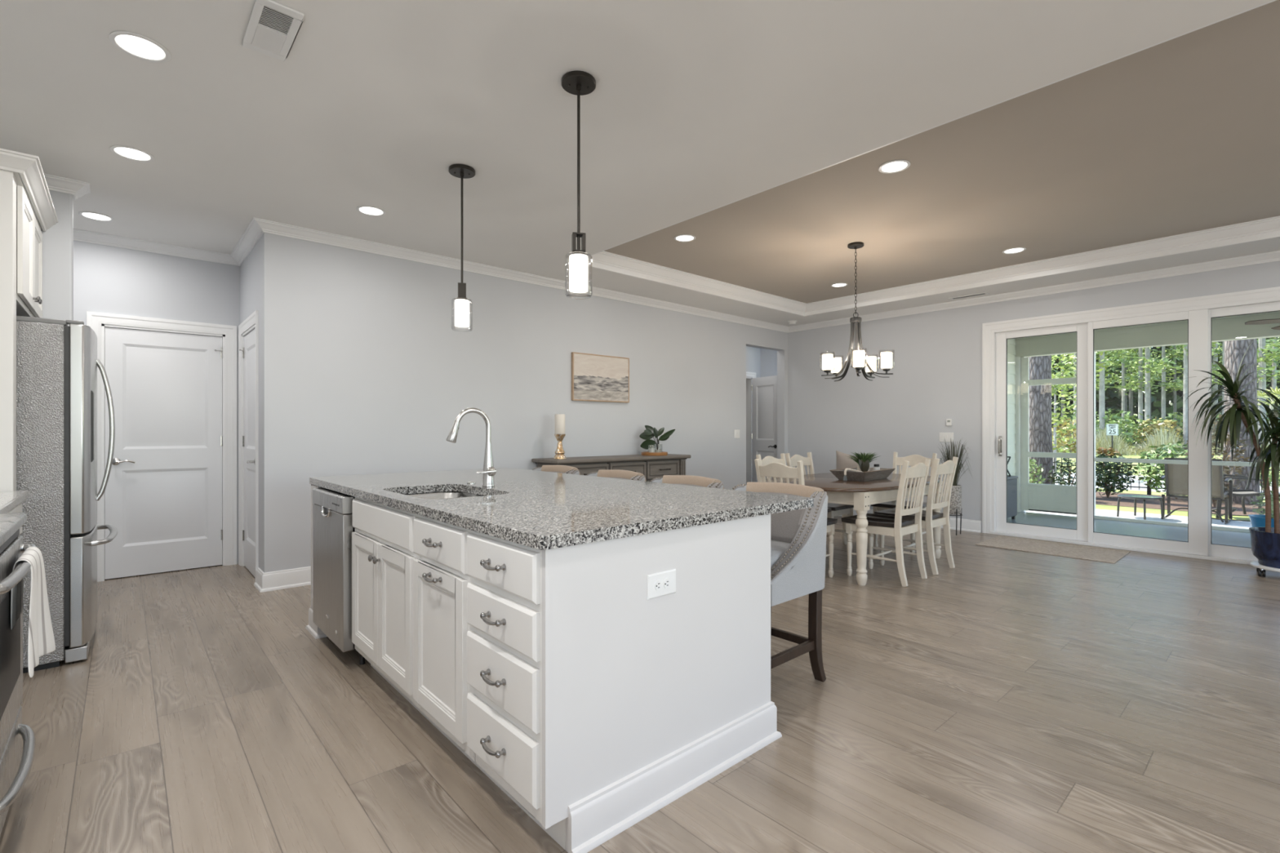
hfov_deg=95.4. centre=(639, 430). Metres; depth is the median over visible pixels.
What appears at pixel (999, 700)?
floor
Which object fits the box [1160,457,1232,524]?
patio chair
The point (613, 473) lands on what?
bar stool
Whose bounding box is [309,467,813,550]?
countertop
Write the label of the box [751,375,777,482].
door
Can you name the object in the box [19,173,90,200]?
crown molding
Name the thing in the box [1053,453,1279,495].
metal fence
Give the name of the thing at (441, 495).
sink
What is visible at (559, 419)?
pillar candle
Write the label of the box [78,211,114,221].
recessed light
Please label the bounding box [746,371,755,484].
door frame
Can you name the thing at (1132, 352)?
pine tree
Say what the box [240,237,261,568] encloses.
wall
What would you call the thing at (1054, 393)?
tree
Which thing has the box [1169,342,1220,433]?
pine tree
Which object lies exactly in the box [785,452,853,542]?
dining chair
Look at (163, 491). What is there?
door
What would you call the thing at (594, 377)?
seascape painting
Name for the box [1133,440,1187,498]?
shrub
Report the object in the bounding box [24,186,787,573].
wall
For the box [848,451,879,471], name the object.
potted grass
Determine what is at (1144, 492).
lawn
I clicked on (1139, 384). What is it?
pine tree
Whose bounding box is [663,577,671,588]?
receptacle
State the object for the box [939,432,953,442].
light switch
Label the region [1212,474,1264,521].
patio chair
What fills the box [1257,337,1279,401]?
pine tree
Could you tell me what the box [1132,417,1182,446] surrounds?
bush
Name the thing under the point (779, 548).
seat cushion
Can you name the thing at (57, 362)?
refrigerator
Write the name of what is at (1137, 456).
lawn
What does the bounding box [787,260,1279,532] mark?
wall
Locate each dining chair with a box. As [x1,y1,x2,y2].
[754,458,837,577]
[755,453,831,558]
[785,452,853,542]
[841,458,931,586]
[871,452,937,555]
[874,456,958,574]
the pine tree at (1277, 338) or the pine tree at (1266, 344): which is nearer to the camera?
the pine tree at (1266, 344)
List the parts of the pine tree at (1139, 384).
crown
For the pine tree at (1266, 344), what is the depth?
35.44 m
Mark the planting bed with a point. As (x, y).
(1112, 500)
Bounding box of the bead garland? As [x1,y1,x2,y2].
[843,468,861,480]
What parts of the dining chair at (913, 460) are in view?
leg, seat rail, leg, seat, leg, crest rail, leg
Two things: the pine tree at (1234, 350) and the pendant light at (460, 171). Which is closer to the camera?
the pendant light at (460, 171)
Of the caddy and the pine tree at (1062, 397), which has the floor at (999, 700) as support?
the caddy
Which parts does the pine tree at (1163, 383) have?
crown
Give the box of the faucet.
[445,407,496,487]
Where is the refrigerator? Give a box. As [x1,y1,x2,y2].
[16,315,117,673]
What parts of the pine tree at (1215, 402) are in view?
crown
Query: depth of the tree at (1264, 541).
4.81 m
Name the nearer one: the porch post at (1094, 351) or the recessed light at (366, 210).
the recessed light at (366, 210)
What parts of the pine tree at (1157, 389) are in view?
crown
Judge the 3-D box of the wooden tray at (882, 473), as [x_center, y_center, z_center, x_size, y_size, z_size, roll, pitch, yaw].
[2.044,0.403,5.333,0.332,0.088,0.664,0,0,44]
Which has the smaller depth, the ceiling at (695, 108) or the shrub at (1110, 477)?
the ceiling at (695, 108)
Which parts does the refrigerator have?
kick plate, freezer drawer, door, handle, handle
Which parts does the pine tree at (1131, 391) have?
crown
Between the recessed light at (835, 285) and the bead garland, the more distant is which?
the recessed light at (835, 285)
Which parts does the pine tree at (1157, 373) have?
crown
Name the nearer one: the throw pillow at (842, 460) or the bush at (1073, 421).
the throw pillow at (842, 460)
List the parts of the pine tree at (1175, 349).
crown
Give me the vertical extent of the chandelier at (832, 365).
1.226 m
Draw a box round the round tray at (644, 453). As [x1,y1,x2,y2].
[641,451,667,455]
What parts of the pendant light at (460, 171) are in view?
stem, lamp shade, lamp shade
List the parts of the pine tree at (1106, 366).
crown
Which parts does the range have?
storage drawer, oven door, drawer handle, oven handle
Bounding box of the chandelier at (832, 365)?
[819,241,894,381]
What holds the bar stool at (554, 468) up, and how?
on the floor at (999, 700)
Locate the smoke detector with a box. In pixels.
[787,320,796,324]
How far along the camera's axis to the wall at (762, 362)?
9.48 m
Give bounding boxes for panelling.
[305,484,782,852]
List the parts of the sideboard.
drawer, moulding, drawer, drawer, corner post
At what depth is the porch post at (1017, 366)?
8.71 m
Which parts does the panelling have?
moulding, panel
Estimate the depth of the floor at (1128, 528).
7.28 m
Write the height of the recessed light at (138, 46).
0.006 m
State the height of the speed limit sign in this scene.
1.630 m
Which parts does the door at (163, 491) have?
handle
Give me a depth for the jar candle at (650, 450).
6.53 m
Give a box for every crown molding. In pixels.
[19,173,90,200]
[73,217,1279,333]
[587,0,1279,315]
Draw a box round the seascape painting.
[571,351,629,402]
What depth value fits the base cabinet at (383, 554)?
2.55 m
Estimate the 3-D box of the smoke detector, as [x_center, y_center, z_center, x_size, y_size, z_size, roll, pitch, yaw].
[2.160,-1.522,8.259,0.128,0.046,0.127,0,0,-42]
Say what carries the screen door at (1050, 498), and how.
in the wall at (1011, 342)
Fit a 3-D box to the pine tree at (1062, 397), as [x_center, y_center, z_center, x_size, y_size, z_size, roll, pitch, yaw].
[34.009,-7.465,45.853,4.237,17.570,4.750,0,0,-42]
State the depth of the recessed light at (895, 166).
3.73 m
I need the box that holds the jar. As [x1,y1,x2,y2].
[873,463,879,471]
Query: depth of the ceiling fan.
6.25 m
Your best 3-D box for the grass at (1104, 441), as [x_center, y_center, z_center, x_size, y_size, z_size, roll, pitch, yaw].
[30.612,0.533,33.450,23.715,1.603,6.711,0,0,0]
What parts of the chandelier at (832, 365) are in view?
lamp shade, lamp shade, lamp shade, arm, arm, chain, arm, lamp shade, lamp shade, arm, lamp shade, lamp shade, arm, lamp shade, lamp shade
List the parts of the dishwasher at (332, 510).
handle, door, control panel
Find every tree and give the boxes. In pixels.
[1026,355,1053,484]
[1051,351,1109,434]
[1051,351,1113,446]
[1051,353,1107,438]
[1051,354,1075,476]
[1060,353,1106,387]
[1095,347,1160,435]
[1095,350,1121,419]
[1096,351,1161,432]
[1097,347,1165,447]
[1104,351,1144,445]
[1105,347,1180,441]
[1111,346,1180,426]
[1120,345,1183,422]
[1120,351,1173,429]
[1126,344,1183,433]
[1133,342,1224,447]
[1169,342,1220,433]
[1173,341,1279,568]
[1212,341,1279,418]
[1212,342,1222,378]
[1217,342,1279,427]
[1219,338,1279,379]
[1222,338,1260,504]
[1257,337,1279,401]
[1257,337,1279,445]
[1265,337,1279,401]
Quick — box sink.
[404,491,480,499]
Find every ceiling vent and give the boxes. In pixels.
[242,0,304,61]
[948,292,989,300]
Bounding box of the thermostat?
[946,418,951,426]
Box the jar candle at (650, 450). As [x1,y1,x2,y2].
[648,448,654,452]
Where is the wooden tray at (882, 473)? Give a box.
[829,466,895,481]
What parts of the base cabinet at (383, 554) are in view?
door, knob, knob, frame, door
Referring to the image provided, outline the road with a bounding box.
[1054,471,1279,497]
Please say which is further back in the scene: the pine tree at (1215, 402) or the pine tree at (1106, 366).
the pine tree at (1106, 366)
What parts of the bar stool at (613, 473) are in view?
nailhead trim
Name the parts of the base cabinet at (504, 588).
handle, handle, handle, handle, drawer, drawer, drawer, drawer, frame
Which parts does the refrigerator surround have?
panel, door, crown, door, knob, knob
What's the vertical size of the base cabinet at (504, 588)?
0.875 m
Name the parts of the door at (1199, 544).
pull handle, sash, sash, sash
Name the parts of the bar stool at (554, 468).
nailhead trim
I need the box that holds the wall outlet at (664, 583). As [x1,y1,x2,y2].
[647,568,675,599]
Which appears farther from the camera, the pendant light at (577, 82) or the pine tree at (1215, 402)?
the pine tree at (1215, 402)
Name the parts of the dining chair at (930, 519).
leg, seat, seat rail, leg, seat rail, rail, crest rail, leg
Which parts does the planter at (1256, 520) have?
pot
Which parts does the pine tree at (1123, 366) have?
crown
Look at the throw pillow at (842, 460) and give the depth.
7.73 m
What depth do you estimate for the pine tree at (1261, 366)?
33.85 m
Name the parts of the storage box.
lid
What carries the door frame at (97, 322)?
attached to the wall at (108, 279)
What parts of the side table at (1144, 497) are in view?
leg, leg, glass, leg, leg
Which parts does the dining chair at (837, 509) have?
leg, crest rail, leg, leg, seat, seat rail, leg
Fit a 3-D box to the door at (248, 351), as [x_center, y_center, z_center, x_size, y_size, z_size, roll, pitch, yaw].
[-3.269,0.184,4.875,0.087,2.015,0.710,0,0,-42]
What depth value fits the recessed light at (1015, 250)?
5.47 m
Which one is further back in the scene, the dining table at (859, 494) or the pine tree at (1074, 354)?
the pine tree at (1074, 354)
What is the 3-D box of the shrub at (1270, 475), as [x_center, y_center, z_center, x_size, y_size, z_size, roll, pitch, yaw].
[13.406,0.892,12.499,1.079,0.867,1.024,0,0,-42]
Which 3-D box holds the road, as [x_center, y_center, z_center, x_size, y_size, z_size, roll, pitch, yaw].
[4.616,1.490,24.165,5.600,0.300,150.000,0,0,-42]
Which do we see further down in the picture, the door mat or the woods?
the door mat
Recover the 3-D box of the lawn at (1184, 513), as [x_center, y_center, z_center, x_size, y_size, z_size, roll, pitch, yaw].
[-0.561,1.480,19.566,0.850,0.300,150.000,0,0,-42]
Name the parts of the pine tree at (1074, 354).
crown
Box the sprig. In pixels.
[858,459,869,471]
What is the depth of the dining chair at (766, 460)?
5.70 m
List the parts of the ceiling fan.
blade, blade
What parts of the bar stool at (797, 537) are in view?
nailhead trim, leg, nailhead trim, leg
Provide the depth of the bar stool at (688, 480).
3.49 m
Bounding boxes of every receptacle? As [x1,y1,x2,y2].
[654,580,662,591]
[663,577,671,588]
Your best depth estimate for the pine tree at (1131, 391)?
49.89 m
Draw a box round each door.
[105,327,222,579]
[239,328,254,576]
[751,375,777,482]
[990,296,1279,564]
[1020,353,1076,515]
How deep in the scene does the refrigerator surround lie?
2.75 m
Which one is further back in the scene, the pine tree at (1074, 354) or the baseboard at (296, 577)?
the pine tree at (1074, 354)
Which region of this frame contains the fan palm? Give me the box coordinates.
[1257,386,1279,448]
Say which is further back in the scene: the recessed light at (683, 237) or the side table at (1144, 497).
the side table at (1144, 497)
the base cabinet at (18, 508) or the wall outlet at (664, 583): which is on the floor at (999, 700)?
the base cabinet at (18, 508)
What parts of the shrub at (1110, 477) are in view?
stem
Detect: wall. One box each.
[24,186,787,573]
[73,240,239,578]
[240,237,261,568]
[746,346,777,377]
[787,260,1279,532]
[1007,338,1015,475]
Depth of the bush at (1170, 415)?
37.85 m
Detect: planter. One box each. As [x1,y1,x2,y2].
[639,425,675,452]
[1247,490,1279,527]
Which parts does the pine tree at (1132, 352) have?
crown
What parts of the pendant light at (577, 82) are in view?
lamp shade, stem, lamp shade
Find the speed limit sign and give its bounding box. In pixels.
[1106,423,1118,448]
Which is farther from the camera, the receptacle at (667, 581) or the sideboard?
the sideboard
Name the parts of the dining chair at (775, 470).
leg, crest rail, leg, seat rail, leg, seat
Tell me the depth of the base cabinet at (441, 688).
2.10 m
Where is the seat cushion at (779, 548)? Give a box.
[770,539,791,568]
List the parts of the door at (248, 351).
handle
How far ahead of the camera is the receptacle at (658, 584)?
1.87 m
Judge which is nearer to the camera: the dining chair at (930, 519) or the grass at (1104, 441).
the dining chair at (930, 519)
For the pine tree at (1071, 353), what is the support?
on the lawn at (1137, 456)
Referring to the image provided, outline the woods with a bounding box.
[1051,337,1279,444]
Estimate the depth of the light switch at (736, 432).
8.00 m
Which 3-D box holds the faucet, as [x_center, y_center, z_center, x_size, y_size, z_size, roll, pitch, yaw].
[-0.829,0.087,2.876,0.250,0.397,0.091,0,0,-42]
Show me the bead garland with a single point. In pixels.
(846, 469)
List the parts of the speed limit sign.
sign panel, post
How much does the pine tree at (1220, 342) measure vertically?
16.740 m
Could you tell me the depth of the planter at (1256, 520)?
6.46 m
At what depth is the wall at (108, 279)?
4.85 m
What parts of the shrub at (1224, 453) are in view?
stem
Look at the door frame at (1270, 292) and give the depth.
6.49 m
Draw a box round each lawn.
[1056,444,1279,481]
[1095,488,1279,502]
[1095,504,1249,520]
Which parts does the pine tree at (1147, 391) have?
crown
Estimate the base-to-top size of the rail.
0.845 m
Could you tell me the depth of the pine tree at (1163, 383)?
41.94 m
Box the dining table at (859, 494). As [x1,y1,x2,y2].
[765,472,942,586]
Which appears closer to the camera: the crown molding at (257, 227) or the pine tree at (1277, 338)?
the crown molding at (257, 227)
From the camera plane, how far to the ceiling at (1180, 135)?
4.05 m
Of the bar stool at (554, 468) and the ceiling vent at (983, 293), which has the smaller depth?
the bar stool at (554, 468)
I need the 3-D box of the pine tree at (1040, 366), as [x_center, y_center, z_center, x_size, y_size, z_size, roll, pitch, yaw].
[7.914,-7.144,11.966,4.014,16.927,4.454,0,0,-42]
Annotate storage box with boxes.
[1007,475,1017,519]
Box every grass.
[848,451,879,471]
[1052,426,1279,455]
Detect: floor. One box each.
[0,515,1279,852]
[1007,511,1251,547]
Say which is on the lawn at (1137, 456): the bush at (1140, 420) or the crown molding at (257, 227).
the bush at (1140, 420)
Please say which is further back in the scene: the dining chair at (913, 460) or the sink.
the dining chair at (913, 460)
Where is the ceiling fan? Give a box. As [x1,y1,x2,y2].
[1244,318,1279,329]
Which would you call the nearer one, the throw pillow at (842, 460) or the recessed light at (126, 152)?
the recessed light at (126, 152)
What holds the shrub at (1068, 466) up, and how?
on the planting bed
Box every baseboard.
[253,566,311,592]
[839,507,981,533]
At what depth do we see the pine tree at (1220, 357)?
45.65 m
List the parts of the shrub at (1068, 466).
stem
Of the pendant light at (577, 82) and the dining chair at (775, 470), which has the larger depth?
the dining chair at (775, 470)
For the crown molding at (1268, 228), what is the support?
attached to the ceiling at (695, 108)
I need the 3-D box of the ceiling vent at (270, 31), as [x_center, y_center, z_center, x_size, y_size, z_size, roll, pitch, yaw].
[-1.418,-1.539,2.245,0.152,0.010,0.360,0,0,-42]
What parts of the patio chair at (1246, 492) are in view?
leg, arm, seat rail, seat rail, arm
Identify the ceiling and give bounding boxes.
[0,0,1279,326]
[604,0,1279,303]
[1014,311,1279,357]
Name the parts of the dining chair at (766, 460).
leg, crest rail, leg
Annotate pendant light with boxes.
[448,164,475,332]
[561,70,595,299]
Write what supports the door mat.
on the floor at (999, 700)
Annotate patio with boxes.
[1026,509,1251,528]
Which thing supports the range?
on the floor at (999, 700)
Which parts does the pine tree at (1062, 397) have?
crown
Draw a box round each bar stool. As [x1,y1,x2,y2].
[532,465,580,475]
[586,469,646,481]
[650,475,724,488]
[732,482,827,682]
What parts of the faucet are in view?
spout, lever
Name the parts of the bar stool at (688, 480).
nailhead trim, nailhead trim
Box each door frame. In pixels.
[86,310,258,582]
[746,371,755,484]
[982,286,1279,533]
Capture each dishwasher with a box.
[312,487,364,664]
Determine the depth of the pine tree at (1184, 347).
35.95 m
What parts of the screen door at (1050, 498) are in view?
kick panel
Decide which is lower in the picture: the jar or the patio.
the patio
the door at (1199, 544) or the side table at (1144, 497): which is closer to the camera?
the door at (1199, 544)
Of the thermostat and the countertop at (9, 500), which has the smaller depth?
the countertop at (9, 500)
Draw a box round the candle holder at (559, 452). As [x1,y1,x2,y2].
[553,434,566,458]
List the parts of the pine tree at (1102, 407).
crown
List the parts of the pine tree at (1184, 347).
crown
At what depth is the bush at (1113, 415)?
36.64 m
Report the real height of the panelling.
0.877 m
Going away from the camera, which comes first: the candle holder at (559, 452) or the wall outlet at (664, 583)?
the wall outlet at (664, 583)
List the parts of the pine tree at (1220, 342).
crown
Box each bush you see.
[1051,417,1097,453]
[1068,411,1111,435]
[1095,408,1138,444]
[1111,413,1164,448]
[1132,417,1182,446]
[1145,412,1213,445]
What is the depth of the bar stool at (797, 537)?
2.72 m
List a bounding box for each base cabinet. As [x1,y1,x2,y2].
[7,502,26,535]
[351,495,484,726]
[413,514,490,778]
[466,529,565,850]
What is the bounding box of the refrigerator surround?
[0,147,57,491]
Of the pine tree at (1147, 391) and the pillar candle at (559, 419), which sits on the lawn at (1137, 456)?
the pine tree at (1147, 391)
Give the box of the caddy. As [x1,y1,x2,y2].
[1249,560,1279,577]
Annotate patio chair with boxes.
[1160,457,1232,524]
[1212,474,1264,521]
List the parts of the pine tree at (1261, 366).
crown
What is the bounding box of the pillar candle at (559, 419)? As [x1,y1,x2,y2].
[554,413,564,434]
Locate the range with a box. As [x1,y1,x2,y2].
[0,511,35,836]
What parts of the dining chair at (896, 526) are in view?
leg, leg, seat rail, seat, leg, seat rail, rail, crest rail, leg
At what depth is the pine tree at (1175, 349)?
46.90 m
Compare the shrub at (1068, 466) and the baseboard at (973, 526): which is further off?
the shrub at (1068, 466)
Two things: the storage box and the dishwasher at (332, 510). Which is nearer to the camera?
the dishwasher at (332, 510)
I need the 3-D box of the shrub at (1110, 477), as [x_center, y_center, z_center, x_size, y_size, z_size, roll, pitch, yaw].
[9.154,0.826,11.399,0.914,0.996,0.871,0,0,-42]
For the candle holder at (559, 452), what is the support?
on the sideboard
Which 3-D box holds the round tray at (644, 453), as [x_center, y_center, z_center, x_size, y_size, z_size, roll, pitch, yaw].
[0.165,0.267,6.620,0.300,0.036,0.300,0,0,-42]
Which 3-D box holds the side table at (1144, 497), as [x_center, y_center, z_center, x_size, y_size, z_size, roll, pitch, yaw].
[7.508,1.155,8.750,0.526,0.331,0.526,0,0,-42]
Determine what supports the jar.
on the wooden tray at (882, 473)
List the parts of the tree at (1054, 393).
stem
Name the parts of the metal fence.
post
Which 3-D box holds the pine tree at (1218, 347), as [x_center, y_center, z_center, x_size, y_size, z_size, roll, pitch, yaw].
[37.055,-6.412,37.869,5.351,15.464,3.501,0,0,-42]
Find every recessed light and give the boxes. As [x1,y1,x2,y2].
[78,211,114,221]
[108,31,170,62]
[109,145,154,161]
[355,205,386,216]
[674,234,695,241]
[831,283,848,287]
[878,160,910,173]
[1002,247,1026,253]
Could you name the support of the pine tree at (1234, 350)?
on the planting bed
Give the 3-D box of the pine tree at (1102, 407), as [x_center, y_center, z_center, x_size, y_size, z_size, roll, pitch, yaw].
[29.178,-6.119,36.817,4.264,14.877,4.479,0,0,-18]
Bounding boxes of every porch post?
[1014,356,1026,512]
[1093,351,1095,515]
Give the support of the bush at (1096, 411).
on the lawn at (1137, 456)
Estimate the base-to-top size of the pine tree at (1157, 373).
16.890 m
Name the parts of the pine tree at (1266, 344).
crown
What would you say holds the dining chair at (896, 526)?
on the floor at (999, 700)
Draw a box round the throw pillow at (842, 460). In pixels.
[835,450,858,469]
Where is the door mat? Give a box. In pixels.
[975,535,1130,563]
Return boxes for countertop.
[0,490,28,514]
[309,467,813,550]
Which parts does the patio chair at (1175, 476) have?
leg, arm, post, post, seat rail, leg, arm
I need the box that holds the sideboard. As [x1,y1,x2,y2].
[531,453,691,481]
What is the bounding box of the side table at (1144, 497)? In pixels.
[1116,493,1163,519]
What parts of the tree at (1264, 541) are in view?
pot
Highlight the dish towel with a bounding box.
[10,546,55,677]
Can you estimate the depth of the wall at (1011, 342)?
8.61 m
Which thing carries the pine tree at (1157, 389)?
on the lawn at (1137, 456)
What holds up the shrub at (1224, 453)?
on the planting bed
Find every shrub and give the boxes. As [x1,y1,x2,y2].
[1029,458,1046,484]
[1047,457,1075,485]
[1095,447,1135,497]
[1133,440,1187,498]
[1182,413,1249,506]
[1259,459,1279,490]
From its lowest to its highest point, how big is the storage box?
0.595 m
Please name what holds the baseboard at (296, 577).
attached to the wall at (365, 370)
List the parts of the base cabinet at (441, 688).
handle, handle, door, drawer, frame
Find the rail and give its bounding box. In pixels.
[1093,457,1279,533]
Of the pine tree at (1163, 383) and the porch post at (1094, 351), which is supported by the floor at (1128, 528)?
the porch post at (1094, 351)
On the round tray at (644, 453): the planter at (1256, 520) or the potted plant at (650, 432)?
the potted plant at (650, 432)
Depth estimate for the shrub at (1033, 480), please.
10.58 m
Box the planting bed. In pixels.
[1095,491,1279,515]
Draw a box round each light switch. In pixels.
[733,429,739,438]
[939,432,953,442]

